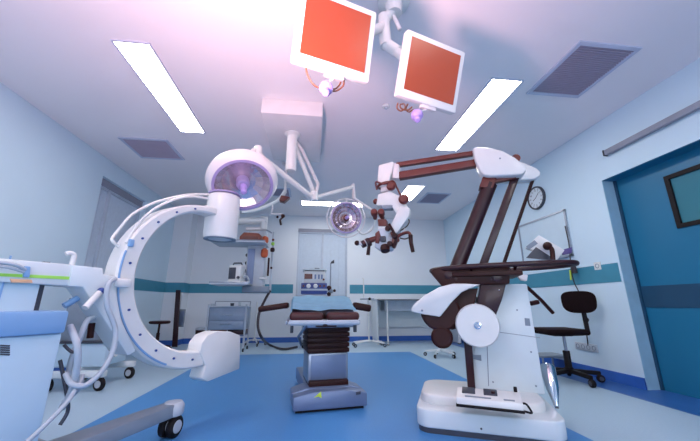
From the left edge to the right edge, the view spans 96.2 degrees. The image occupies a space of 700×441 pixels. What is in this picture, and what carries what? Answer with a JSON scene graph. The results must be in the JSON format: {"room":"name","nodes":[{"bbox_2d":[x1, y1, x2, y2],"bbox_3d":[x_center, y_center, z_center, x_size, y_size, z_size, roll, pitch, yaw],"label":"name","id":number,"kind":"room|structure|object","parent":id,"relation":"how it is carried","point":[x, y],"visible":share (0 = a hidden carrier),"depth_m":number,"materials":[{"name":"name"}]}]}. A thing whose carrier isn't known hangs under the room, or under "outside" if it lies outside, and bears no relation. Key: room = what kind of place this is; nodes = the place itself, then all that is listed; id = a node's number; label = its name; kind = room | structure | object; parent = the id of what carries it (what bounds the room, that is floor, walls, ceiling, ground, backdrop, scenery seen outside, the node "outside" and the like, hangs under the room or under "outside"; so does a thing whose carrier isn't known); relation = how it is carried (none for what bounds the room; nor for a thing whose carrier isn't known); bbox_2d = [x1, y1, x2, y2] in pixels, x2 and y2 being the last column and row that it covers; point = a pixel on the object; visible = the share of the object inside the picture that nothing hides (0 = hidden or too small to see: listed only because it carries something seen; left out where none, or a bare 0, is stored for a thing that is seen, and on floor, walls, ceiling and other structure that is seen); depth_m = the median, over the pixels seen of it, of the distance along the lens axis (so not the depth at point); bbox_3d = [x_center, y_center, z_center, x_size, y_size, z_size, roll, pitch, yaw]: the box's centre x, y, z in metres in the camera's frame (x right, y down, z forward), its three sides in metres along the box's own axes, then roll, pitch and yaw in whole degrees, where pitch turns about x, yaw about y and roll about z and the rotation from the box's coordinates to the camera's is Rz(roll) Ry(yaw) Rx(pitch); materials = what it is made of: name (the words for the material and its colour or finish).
{"room":"operating room","nodes":[
{"label":"operating room","id":0,"kind":"room"},
{"bbox_2d":[0,82,174,338],"bbox_3d":[-3.349,-0.037,2.256,0.160,2.830,9.500,2,-15,-7],"label":"wall","id":1,"kind":"structure","parent":0,"point":[51,179],"depth_m":3.64,"materials":[{"name":"paint"}]},
{"bbox_2d":[84,178,142,273],"bbox_3d":[-3.639,0.309,4.827,0.190,1.640,1.340,2,-15,-7],"label":"window","id":2,"kind":"structure","parent":1,"relation":"in","point":[114,205],"depth_m":4.74,"materials":[{"name":"glass"}]},
{"bbox_2d":[159,214,446,339],"bbox_3d":[-0.732,1.245,7.087,6.216,2.830,0.470,2,-15,-7],"label":"wall","id":3,"kind":"structure","parent":0,"point":[193,259],"depth_m":7.12,"materials":[{"name":"paint"}]},
{"bbox_2d":[179,309,185,326],"bbox_3d":[-3.383,1.959,6.311,0.110,0.340,0.030,2,-15,-7],"label":"box","id":4,"kind":"object","parent":3,"relation":"attached to","point":[182,311],"visible":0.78,"depth_m":6.30,"materials":[{"name":"grey plastic"}]},
{"bbox_2d":[134,278,440,293],"bbox_3d":[-0.652,1.351,6.360,6.216,0.198,1.550,2,-15,-7],"label":"trim","id":5,"kind":"structure","parent":3,"relation":"attached to","point":[139,284],"depth_m":6.91,"materials":[{"name":"teal paint"}]},
{"bbox_2d":[159,336,431,345],"bbox_3d":[-0.723,2.543,6.664,6.192,0.105,0.342,2,-15,-7],"label":"baseboard","id":6,"kind":"structure","parent":3,"relation":"attached to","point":[352,338],"depth_m":6.78,"materials":[{"name":"blue plastic"}]},
{"bbox_2d":[296,229,349,297],"bbox_3d":[-0.646,0.987,7.301,1.280,1.600,0.170,2,-15,-7],"label":"window","id":7,"kind":"structure","parent":3,"relation":"in","point":[317,248],"depth_m":7.37,"materials":[{"name":"painted metal"},{"name":"glass"}]},
{"bbox_2d":[290,0,375,96],"bbox_3d":[-0.083,-0.863,1.595,0.417,0.517,0.177,6,-16,-21],"label":"monitor","id":8,"kind":"object","parent":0,"point":[333,38],"visible":1,"depth_m":1.57,"materials":[{"name":"white plastic"}]},
{"bbox_2d":[0,0,699,219],"bbox_3d":[-0.011,-1.316,3.151,6.836,0.100,10.020,2,-15,-7],"label":"ceiling","id":9,"kind":"structure","parent":0,"point":[223,57],"depth_m":2.89,"materials":[{"name":"paint"}]},
{"bbox_2d":[117,137,184,159],"bbox_3d":[-2.659,-0.964,4.253,0.590,0.014,0.580,2,-15,-7],"label":"ceiling vent","id":10,"kind":"object","parent":9,"relation":"in","point":[149,148],"visible":1,"depth_m":4.22,"materials":[{"name":"grey metal"}]},
{"bbox_2d":[110,39,205,133],"bbox_3d":[-1.833,-1.252,3.171,0.293,0.012,1.388,2,-15,-7],"label":"recessed light","id":11,"kind":"object","parent":9,"relation":"in","point":[141,57],"visible":1,"depth_m":2.96,"materials":[{"name":"white plastic"}]},
{"bbox_2d":[209,211,274,292],"bbox_3d":[-1.742,0.253,5.251,0.952,1.854,0.561,2,-15,-7],"label":"pendant","id":12,"kind":"object","parent":9,"relation":"hanging from","point":[255,270],"visible":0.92,"depth_m":5.19,"materials":[{"name":"white plastic"}]},
{"bbox_2d":[209,283,251,285],"bbox_3d":[-1.872,1.023,5.010,0.576,0.024,0.520,2,-15,-7],"label":"shelf","id":13,"kind":"object","parent":12,"relation":"attached to","point":[216,284],"depth_m":4.78,"materials":[{"name":"grey plastic"}]},
{"bbox_2d":[228,262,244,281],"bbox_3d":[-1.784,0.823,4.939,0.202,0.327,0.180,-2,-15,7],"label":"patient monitor","id":14,"kind":"object","parent":12,"relation":"on","point":[236,272],"visible":0.79,"depth_m":4.88,"materials":[{"name":"white plastic"}]},
{"bbox_2d":[210,240,268,247],"bbox_3d":[-1.795,0.390,5.188,0.840,0.024,0.520,2,-15,-7],"label":"shelf","id":15,"kind":"object","parent":12,"relation":"attached to","point":[238,243],"depth_m":5.15,"materials":[{"name":"grey plastic"}]},
{"bbox_2d":[240,232,262,239],"bbox_3d":[-1.611,0.299,5.178,0.346,0.148,0.308,2,-15,-7],"label":"case","id":16,"kind":"object","parent":12,"relation":"on","point":[249,236],"visible":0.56,"depth_m":5.04,"materials":[{"name":"orange plastic"}]},
{"bbox_2d":[261,247,267,257],"bbox_3d":[-1.420,0.522,5.220,0.120,0.196,0.120,2,-15,-7],"label":"bag","id":17,"kind":"object","parent":12,"relation":"hanging from","point":[264,252],"visible":1,"depth_m":5.17,"materials":[{"name":"orange plastic"}]},
{"bbox_2d":[263,235,268,242],"bbox_3d":[-1.426,0.310,5.275,0.120,0.166,0.120,2,-15,-7],"label":"bag","id":18,"kind":"object","parent":12,"relation":"hanging from","point":[265,237],"visible":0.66,"depth_m":5.24,"materials":[{"name":"orange plastic"}]},
{"bbox_2d":[242,161,289,224],"bbox_3d":[-1.215,-0.389,4.588,0.705,0.954,0.140,-1,-15,3],"label":"camera arm","id":19,"kind":"object","parent":9,"relation":"attached to","point":[282,198],"visible":0.93,"depth_m":4.53,"materials":[{"name":"white plastic"}]},
{"bbox_2d":[273,188,291,196],"bbox_3d":[-1.364,-0.530,5.886,0.500,0.014,0.450,2,-15,-7],"label":"ceiling vent","id":20,"kind":"object","parent":9,"relation":"in","point":[278,191],"visible":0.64,"depth_m":5.88,"materials":[{"name":"grey metal"}]},
{"bbox_2d":[261,98,322,201],"bbox_3d":[-0.654,-0.698,3.653,0.620,0.836,1.090,2,-15,-7],"label":"ceiling mount","id":21,"kind":"object","parent":9,"relation":"attached to","point":[293,128],"depth_m":3.45,"materials":[{"name":"white plastic"}]},
{"bbox_2d":[205,145,313,210],"bbox_3d":[-0.683,-0.387,3.089,0.518,0.723,1.414,-11,-18,36],"label":"lamp","id":22,"kind":"object","parent":21,"relation":"attached to","point":[250,174],"visible":0.91,"depth_m":2.69,"materials":[{"name":"white plastic"}]},
{"bbox_2d":[214,162,269,205],"bbox_3d":[-0.919,-0.312,2.698,0.443,0.308,0.381,2,-15,-7],"label":"mirror","id":23,"kind":"object","parent":22,"relation":"attached to","point":[251,180],"depth_m":2.70,"materials":[{"name":"purple glass"}]},
{"bbox_2d":[318,184,375,237],"bbox_3d":[-0.110,-0.150,4.132,0.976,0.723,0.340,9,-18,-32],"label":"lamp","id":24,"kind":"object","parent":21,"relation":"attached to","point":[345,218],"visible":0.99,"depth_m":4.18,"materials":[{"name":"white metal"}]},
{"bbox_2d":[332,204,359,231],"bbox_3d":[-0.054,-0.031,4.177,0.369,0.368,0.119,2,-15,-7],"label":"mirror","id":25,"kind":"object","parent":24,"relation":"attached to","point":[340,223],"depth_m":4.18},
{"bbox_2d":[301,200,364,206],"bbox_3d":[-0.361,-0.347,6.580,1.308,0.012,0.288,2,-15,-7],"label":"recessed light","id":26,"kind":"object","parent":9,"relation":"in","point":[303,202],"visible":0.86,"depth_m":6.55,"materials":[{"name":"white"}]},
{"bbox_2d":[382,104,389,109],"bbox_3d":[0.382,-1.197,3.329,0.080,0.038,0.080,2,-15,-7],"label":"smoke detector","id":27,"kind":"object","parent":9,"relation":"attached to","point":[384,106],"visible":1,"depth_m":3.31,"materials":[{"name":"white plastic"}]},
{"bbox_2d":[374,0,409,61],"bbox_3d":[0.132,-1.202,1.975,0.668,0.723,0.264,7,-16,-25],"label":"monitor arm","id":28,"kind":"object","parent":9,"relation":"attached to","point":[389,10],"depth_m":2.10,"materials":[{"name":"white plastic"}]},
{"bbox_2d":[394,30,464,122],"bbox_3d":[0.470,-0.808,1.864,0.427,0.506,0.189,6,-16,-21],"label":"monitor","id":29,"kind":"object","parent":28,"relation":"attached to","point":[429,70],"visible":1,"depth_m":1.83,"materials":[{"name":"white plastic"}]},
{"bbox_2d":[399,185,424,200],"bbox_3d":[1.130,-0.512,5.958,0.318,0.012,0.838,2,-15,-7],"label":"recessed light","id":30,"kind":"object","parent":9,"relation":"in","point":[411,191],"visible":0.76,"depth_m":5.79,"materials":[{"name":"white"}]},
{"bbox_2d":[417,192,451,203],"bbox_3d":[1.655,-0.439,6.232,0.480,0.014,0.610,2,-15,-7],"label":"ceiling vent","id":31,"kind":"object","parent":9,"relation":"in","point":[431,198],"visible":1,"depth_m":6.22,"materials":[{"name":"grey metal"}]},
{"bbox_2d":[434,77,523,150],"bbox_3d":[1.389,-1.137,3.603,0.318,0.012,1.418,2,-15,-7],"label":"recessed light","id":32,"kind":"object","parent":9,"relation":"in","point":[497,90],"visible":1,"depth_m":3.41,"materials":[{"name":"white plastic"}]},
{"bbox_2d":[526,40,641,97],"bbox_3d":[2.071,-1.338,2.844,0.560,0.014,0.650,2,-15,-7],"label":"ceiling vent","id":33,"kind":"object","parent":9,"relation":"in","point":[586,63],"visible":1,"depth_m":2.79,"materials":[{"name":"grey metal"}]},
{"bbox_2d":[38,340,699,440],"bbox_3d":[-0.011,1.516,2.399,6.836,0.100,10.020,2,-15,-7],"label":"floor","id":34,"kind":"structure","parent":0,"point":[251,402],"depth_m":2.61,"materials":[{"name":"plastic"}]},
{"bbox_2d":[49,298,135,390],"bbox_3d":[-2.659,1.264,3.318,0.590,0.860,0.590,2,-15,-7],"label":"trolley","id":35,"kind":"object","parent":34,"relation":"on","point":[95,353],"visible":0.48,"depth_m":3.12,"materials":[{"name":"grey plastic"}]},
{"bbox_2d":[59,341,102,343],"bbox_3d":[-2.694,1.263,3.314,0.520,0.020,0.440,2,-15,-7],"label":"shelf","id":36,"kind":"object","parent":35,"relation":"attached to","point":[61,342],"depth_m":3.11,"materials":[{"name":"grey plastic"}]},
{"bbox_2d":[0,189,240,440],"bbox_3d":[-1.453,0.397,1.685,0.651,1.697,2.303,-7,-16,24],"label":"machine","id":37,"kind":"object","parent":34,"relation":"on","point":[30,336],"visible":1,"depth_m":1.65,"materials":[{"name":"white plastic"}]},
{"bbox_2d":[149,321,171,347],"bbox_3d":[-3.406,2.045,5.567,0.475,0.504,0.465,2,-15,-7],"label":"stool","id":38,"kind":"object","parent":34,"relation":"on","point":[159,323],"visible":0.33,"depth_m":5.53,"materials":[{"name":"black plastic"}]},
{"bbox_2d":[172,290,180,346],"bbox_3d":[-3.441,1.926,6.229,0.263,1.074,0.082,-12,-19,37],"label":"board","id":39,"kind":"object","parent":34,"relation":"on","point":[178,292],"visible":0.99,"depth_m":6.21,"materials":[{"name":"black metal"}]},
{"bbox_2d":[195,327,204,334],"bbox_3d":[-2.731,2.153,5.761,0.230,0.395,0.230,2,-15,-7],"label":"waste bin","id":40,"kind":"object","parent":34,"relation":"on","point":[198,329],"visible":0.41,"depth_m":5.70,"materials":[{"name":"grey plastic"}]},
{"bbox_2d":[205,301,250,351],"bbox_3d":[-2.179,1.883,5.635,0.671,0.852,0.441,2,-15,-7],"label":"cart","id":41,"kind":"object","parent":34,"relation":"on","point":[218,317],"visible":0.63,"depth_m":5.50,"materials":[{"name":"grey metal"}]},
{"bbox_2d":[208,306,250,306],"bbox_3d":[-2.179,1.566,5.719,0.670,0.020,0.410,2,-15,-7],"label":"countertop","id":42,"kind":"structure","parent":41,"relation":"on","point":[208,306],"depth_m":5.53,"materials":[{"name":"grey plastic"}]},
{"bbox_2d":[228,329,247,334],"bbox_3d":[-2.003,1.985,5.614,0.300,0.084,0.240,2,-15,-7],"label":"tray","id":43,"kind":"object","parent":41,"relation":"on","point":[239,332],"visible":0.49,"depth_m":5.50,"materials":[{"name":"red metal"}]},
{"bbox_2d":[244,302,266,346],"bbox_3d":[-1.895,2.083,6.362,0.465,0.837,0.473,2,-15,-7],"label":"stand","id":44,"kind":"object","parent":34,"relation":"on","point":[254,338],"visible":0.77,"depth_m":6.30,"materials":[{"name":"grey metal"}]},
{"bbox_2d":[257,290,297,349],"bbox_3d":[-1.204,1.753,5.452,0.595,1.028,1.706,2,-15,-7],"label":"gas hose","id":45,"kind":"object","parent":34,"relation":"on","point":[267,295],"visible":0.9,"depth_m":5.03,"materials":[{"name":"black rubber"}]},
{"bbox_2d":[258,302,370,413],"bbox_3d":[-0.346,1.207,3.084,1.114,0.849,1.572,2,-15,-7],"label":"table","id":46,"kind":"object","parent":34,"relation":"on","point":[323,383],"visible":0.87,"depth_m":2.60,"materials":[{"name":"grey metal"}]},
{"bbox_2d":[290,324,322,325],"bbox_3d":[-0.381,0.865,2.696,0.257,0.034,0.600,2,-15,-9],"label":"tray","id":47,"kind":"object","parent":46,"relation":"on","point":[290,324],"depth_m":2.41,"materials":[{"name":"metal"}]},
{"bbox_2d":[290,295,356,313],"bbox_3d":[-0.307,0.855,3.147,0.545,0.210,1.370,2,-15,-9],"label":"drape","id":48,"kind":"object","parent":46,"relation":"on","point":[307,302],"visible":1,"depth_m":2.79,"materials":[{"name":"blue fabric"}]},
{"bbox_2d":[327,321,359,324],"bbox_3d":[-0.098,0.877,2.741,0.257,0.034,0.600,2,-15,-9],"label":"tray","id":49,"kind":"object","parent":46,"relation":"on","point":[337,322],"depth_m":2.44,"materials":[{"name":"metal"}]},
{"bbox_2d":[300,260,335,347],"bbox_3d":[-0.641,1.628,6.246,0.683,1.658,0.570,2,-15,-7],"label":"machine","id":50,"kind":"object","parent":34,"relation":"on","point":[314,283],"visible":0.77,"depth_m":6.10,"materials":[{"name":"grey plastic"}]},
{"bbox_2d":[303,269,326,272],"bbox_3d":[-0.713,1.016,6.358,0.471,0.027,0.450,2,-15,-7],"label":"shelf","id":51,"kind":"object","parent":50,"relation":"attached to","point":[304,270],"depth_m":6.16,"materials":[{"name":"white plastic"}]},
{"bbox_2d":[352,278,386,347],"bbox_3d":[0.372,1.802,6.237,0.630,1.317,0.320,2,-15,-7],"label":"stand","id":52,"kind":"object","parent":34,"relation":"on","point":[354,344],"visible":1,"depth_m":6.16,"materials":[{"name":"white metal"}]},
{"bbox_2d":[371,299,460,344],"bbox_3d":[1.417,2.163,6.780,1.812,0.898,0.696,2,-15,-7],"label":"desk","id":53,"kind":"object","parent":34,"relation":"on","point":[387,313],"visible":0.69,"depth_m":6.95,"materials":[{"name":"white metal"}]},
{"bbox_2d":[423,348,455,358],"bbox_3d":[1.438,1.902,5.020,0.512,0.500,0.505,2,-15,-7],"label":"stool","id":54,"kind":"object","parent":34,"relation":"on","point":[438,350],"visible":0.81,"depth_m":4.93,"materials":[{"name":"white plastic"}]},
{"bbox_2d":[354,147,579,440],"bbox_3d":[0.887,0.409,2.469,1.717,2.076,0.667,-4,-15,14],"label":"microscope","id":55,"kind":"object","parent":34,"relation":"on","point":[499,327],"visible":1,"depth_m":2.33,"materials":[{"name":"white plastic"}]},
{"bbox_2d":[473,355,480,360],"bbox_3d":[0.957,1.034,2.364,0.059,0.042,0.002,-5,-16,17],"label":"vent","id":56,"kind":"object","parent":55,"relation":"attached to","point":[475,357],"depth_m":2.36,"materials":[{"name":"grey plastic"}]},
{"bbox_2d":[452,270,522,278],"bbox_3d":[1.012,0.438,2.495,0.579,0.035,0.380,-5,-16,17],"label":"tray","id":57,"kind":"object","parent":55,"relation":"on","point":[456,274],"depth_m":2.33,"materials":[{"name":"red plastic"}]},
{"bbox_2d":[456,387,532,413],"bbox_3d":[0.868,1.079,1.921,0.415,0.110,0.166,-6,-16,21],"label":"foot pedal","id":58,"kind":"object","parent":55,"relation":"on","point":[467,397],"visible":1,"depth_m":1.89,"materials":[{"name":"white plastic"}]},
{"bbox_2d":[538,352,562,365],"bbox_3d":[2.524,1.797,4.000,0.360,0.180,0.280,2,-15,-7],"label":"step stool","id":59,"kind":"object","parent":34,"relation":"on","point":[542,355],"visible":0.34,"depth_m":3.90,"materials":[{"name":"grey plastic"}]},
{"bbox_2d":[534,291,605,387],"bbox_3d":[2.401,1.262,3.472,0.681,0.942,0.598,2,-15,-7],"label":"office chair","id":60,"kind":"object","parent":34,"relation":"on","point":[583,302],"visible":0.87,"depth_m":3.46,"materials":[{"name":"black plastic"}]},
{"bbox_2d":[443,58,699,389],"bbox_3d":[3.002,0.156,2.984,0.200,2.830,9.500,2,-15,-7],"label":"wall","id":61,"kind":"structure","parent":0,"point":[571,176],"depth_m":3.63,"materials":[{"name":"paint"}]},
{"bbox_2d":[528,186,545,209],"bbox_3d":[2.714,-0.328,4.581,0.038,0.340,0.340,2,-15,-7],"label":"wall clock","id":62,"kind":"object","parent":61,"relation":"attached to","point":[537,197],"visible":0.99,"depth_m":4.56,"materials":[{"name":"grey plastic"}]},
{"bbox_2d":[518,209,573,260],"bbox_3d":[2.697,0.270,4.434,0.070,0.616,0.958,2,-15,-7],"label":"whiteboard","id":63,"kind":"object","parent":61,"relation":"attached to","point":[551,227],"visible":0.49,"depth_m":4.33,"materials":[{"name":"metal"}]},
{"bbox_2d":[472,263,621,288],"bbox_3d":[2.595,1.093,5.386,0.006,0.198,4.304,2,-15,-7],"label":"trim","id":64,"kind":"structure","parent":61,"relation":"attached to","point":[610,272],"depth_m":3.87,"materials":[{"name":"teal paint"}]},
{"bbox_2d":[461,339,646,389],"bbox_3d":[2.668,2.129,5.106,0.162,0.105,4.318,2,-15,-7],"label":"baseboard","id":65,"kind":"structure","parent":61,"relation":"attached to","point":[630,380],"depth_m":3.36,"materials":[{"name":"blue plastic"}]},
{"bbox_2d":[565,226,587,344],"bbox_3d":[2.739,0.754,3.817,0.071,1.430,0.100,-3,-15,12],"label":"power cable","id":66,"kind":"object","parent":61,"relation":"attached to","point":[573,270],"visible":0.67,"depth_m":3.86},
{"bbox_2d":[575,342,598,352],"bbox_3d":[2.775,1.484,3.682,0.014,0.085,0.316,2,-15,-7],"label":"wall socket","id":67,"kind":"object","parent":61,"relation":"attached to","point":[580,346],"visible":1,"depth_m":3.68,"materials":[{"name":"grey plastic"}]},
{"bbox_2d":[593,262,600,269],"bbox_3d":[2.817,0.518,3.574,0.014,0.085,0.085,2,-15,-7],"label":"wall socket","id":68,"kind":"object","parent":61,"relation":"attached to","point":[597,265],"visible":1,"depth_m":3.57,"materials":[{"name":"white plastic"}]},
{"bbox_2d":[602,139,699,398],"bbox_3d":[3.094,0.283,2.138,0.193,2.150,2.420,2,-15,-7],"label":"door","id":69,"kind":"structure","parent":61,"relation":"in","point":[653,205],"depth_m":3.04,"materials":[{"name":"blue paint"}]},
{"bbox_2d":[602,100,699,155],"bbox_3d":[2.989,-1.068,2.284,0.060,0.068,2.535,2,-15,-7],"label":"rail","id":70,"kind":"object","parent":61,"relation":"attached to","point":[692,108],"visible":1,"depth_m":2.97,"materials":[{"name":"grey plastic"}]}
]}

